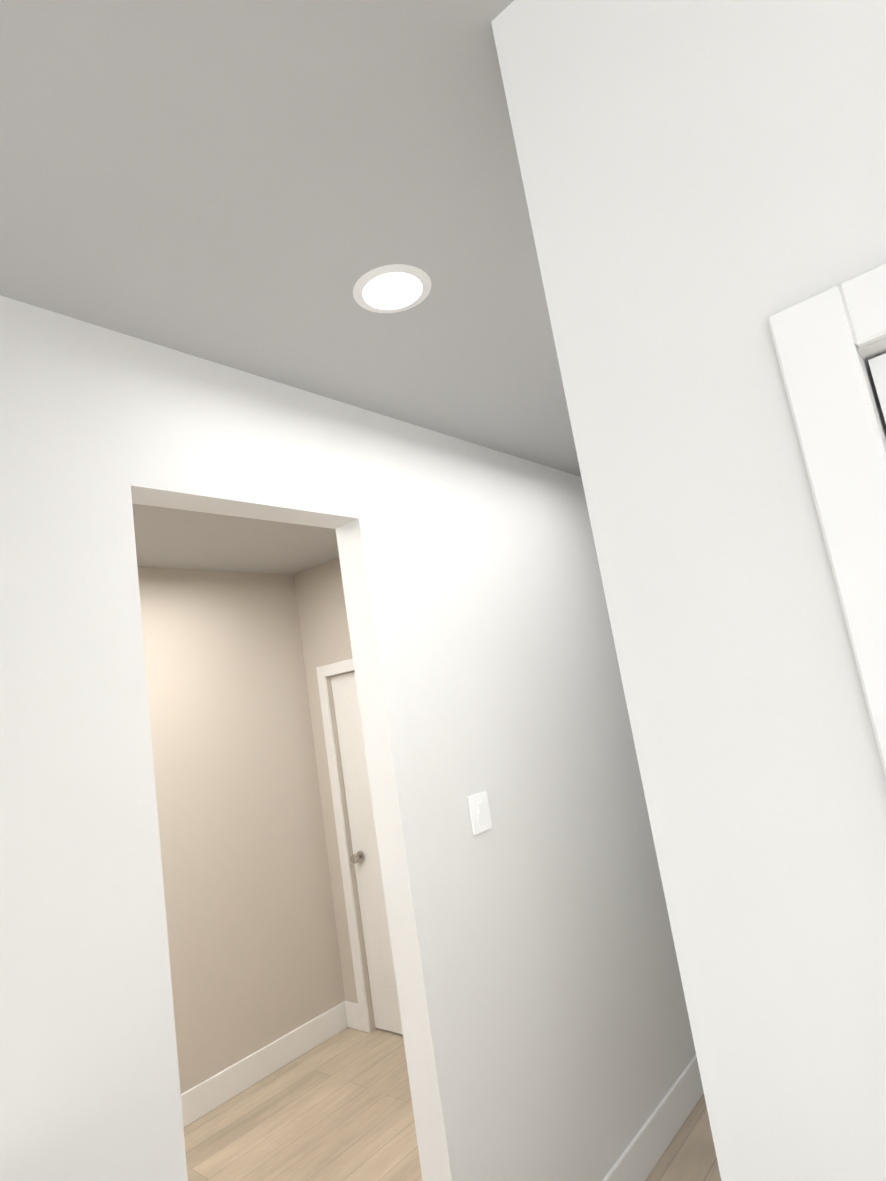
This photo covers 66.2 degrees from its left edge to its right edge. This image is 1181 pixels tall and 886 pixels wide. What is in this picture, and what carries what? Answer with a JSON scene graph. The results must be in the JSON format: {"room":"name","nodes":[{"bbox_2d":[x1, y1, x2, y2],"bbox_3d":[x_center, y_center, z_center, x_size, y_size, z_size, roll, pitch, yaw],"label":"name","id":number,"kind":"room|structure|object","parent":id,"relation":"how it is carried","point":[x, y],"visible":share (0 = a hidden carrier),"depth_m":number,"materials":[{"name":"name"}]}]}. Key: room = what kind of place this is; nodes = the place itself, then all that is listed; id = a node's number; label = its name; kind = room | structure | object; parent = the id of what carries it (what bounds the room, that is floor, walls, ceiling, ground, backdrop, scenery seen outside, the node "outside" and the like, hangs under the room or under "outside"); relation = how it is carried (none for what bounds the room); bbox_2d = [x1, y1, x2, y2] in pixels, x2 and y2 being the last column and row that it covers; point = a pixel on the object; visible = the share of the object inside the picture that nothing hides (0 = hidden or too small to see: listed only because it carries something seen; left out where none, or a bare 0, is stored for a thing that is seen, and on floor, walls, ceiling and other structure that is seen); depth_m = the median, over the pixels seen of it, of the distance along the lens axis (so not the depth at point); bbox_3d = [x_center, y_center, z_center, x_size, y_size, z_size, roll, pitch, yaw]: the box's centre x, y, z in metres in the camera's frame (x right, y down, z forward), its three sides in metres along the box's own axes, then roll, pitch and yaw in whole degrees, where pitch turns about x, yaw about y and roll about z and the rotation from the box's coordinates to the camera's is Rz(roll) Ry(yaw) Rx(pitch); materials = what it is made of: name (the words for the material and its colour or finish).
{"room":"hallway","nodes":[
{"label":"hallway","id":0,"kind":"room"},
{"bbox_2d":[137,567,344,1093],"bbox_3d":[-2.200,1.186,2.635,0.100,2.740,4.500,-17,-12,39],"label":"wall","id":1,"kind":"structure","parent":0,"point":[260,952],"depth_m":3.79,"materials":[{"name":"paint"}]},
{"bbox_2d":[181,1001,352,1127],"bbox_3d":[-1.958,2.440,2.383,0.014,0.140,4.300,-17,-12,39],"label":"baseboard","id":2,"kind":"structure","parent":1,"relation":"attached to","point":[206,1096],"depth_m":3.56,"materials":[{"name":"white wood"}]},
{"bbox_2d":[0,0,580,574],"bbox_3d":[-1.525,-0.898,-0.559,8.350,0.050,12.200,-17,-12,39],"label":"ceiling","id":3,"kind":"structure","parent":0,"point":[260,188],"depth_m":1.31,"materials":[{"name":"paint"}]},
{"bbox_2d":[353,264,431,312],"bbox_3d":[-0.121,-0.717,1.629,0.190,0.005,0.190,-17,-12,39],"label":"recessed light","id":4,"kind":"object","parent":3,"relation":"in","point":[393,288],"visible":1,"depth_m":1.62,"materials":[{"name":"white plastic"}]},
{"bbox_2d":[293,560,376,1031],"bbox_3d":[-0.007,1.015,3.664,1.920,2.740,0.100,-17,-12,39],"label":"wall","id":5,"kind":"structure","parent":0,"point":[319,621],"depth_m":4.21,"materials":[{"name":"paint"}]},
{"bbox_2d":[316,659,370,1032],"bbox_3d":[-0.294,1.410,3.818,0.900,2.110,0.016,-17,-12,39],"label":"door frame","id":6,"kind":"structure","parent":5,"relation":"attached to","point":[324,672],"depth_m":4.07,"materials":[{"name":"white wood"}]},
{"bbox_2d":[331,672,402,1034],"bbox_3d":[-0.275,1.441,3.830,0.752,2.024,0.101,-17,-12,39],"label":"hall door","id":7,"kind":"structure","parent":5,"relation":"in","point":[365,859],"depth_m":3.99,"materials":[{"name":"white wood"}]},
{"bbox_2d":[333,558,354,673],"bbox_3d":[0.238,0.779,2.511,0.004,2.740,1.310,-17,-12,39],"label":"wall","id":8,"kind":"structure","parent":0,"point":[337,576],"depth_m":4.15,"materials":[{"name":"paint"}]},
{"bbox_2d":[0,295,695,1180],"bbox_3d":[-2.003,0.670,-0.208,0.110,2.740,12.200,-17,-12,39],"label":"wall","id":9,"kind":"structure","parent":0,"point":[562,1029],"depth_m":1.98,"materials":[{"name":"paint"}]},
{"bbox_2d":[128,483,452,1180],"bbox_3d":[-0.349,0.924,1.673,0.114,2.361,0.722,-17,-12,39],"label":"door frame","id":10,"kind":"structure","parent":9,"relation":"attached to","point":[429,1118],"depth_m":1.94,"materials":[{"name":"paint"}]},
{"bbox_2d":[467,791,491,834],"bbox_3d":[0.122,0.720,2.205,0.012,0.120,0.100,-17,-12,39],"label":"light switch","id":11,"kind":"object","parent":9,"relation":"attached to","point":[479,811],"visible":1,"depth_m":2.20,"materials":[{"name":"white plastic"}]},
{"bbox_2d":[602,1055,703,1180],"bbox_3d":[1.110,2.043,2.906,0.014,0.140,3.110,-17,-12,39],"label":"baseboard","id":12,"kind":"structure","parent":9,"relation":"attached to","point":[642,1153],"depth_m":2.55,"materials":[{"name":"white wood"}]},
{"bbox_2d":[184,1027,720,1180],"bbox_3d":[-1.095,1.820,-1.022,8.350,0.050,12.200,-17,-12,39],"label":"floor","id":13,"kind":"structure","parent":0,"point":[338,1107],"depth_m":3.04,"materials":[{"name":"brown wood"}]},
{"bbox_2d":[491,0,846,1180],"bbox_3d":[1.061,0.497,1.618,0.120,2.740,2.260,-17,-12,39],"label":"wall","id":14,"kind":"structure","parent":0,"point":[769,1113],"depth_m":0.82,"materials":[{"name":"paint"}]},
{"bbox_2d":[579,0,885,1180],"bbox_3d":[0.895,0.307,0.353,1.305,2.740,0.110,-17,-12,39],"label":"wall","id":15,"kind":"structure","parent":0,"point":[705,186],"depth_m":0.75,"materials":[{"name":"paint"}]},
{"bbox_2d":[768,262,885,777],"bbox_3d":[0.838,0.632,0.307,0.850,2.110,0.016,-17,-12,39],"label":"door frame","id":16,"kind":"structure","parent":15,"relation":"attached to","point":[819,338],"depth_m":0.69,"materials":[{"name":"white wood"}]},
{"bbox_2d":[868,353,885,422],"bbox_3d":[0.857,0.663,0.320,0.702,2.024,0.101,-17,-12,39],"label":"pantry door","id":17,"kind":"structure","parent":15,"relation":"in","point":[877,364],"depth_m":0.71,"materials":[{"name":"white wood"}]}
]}

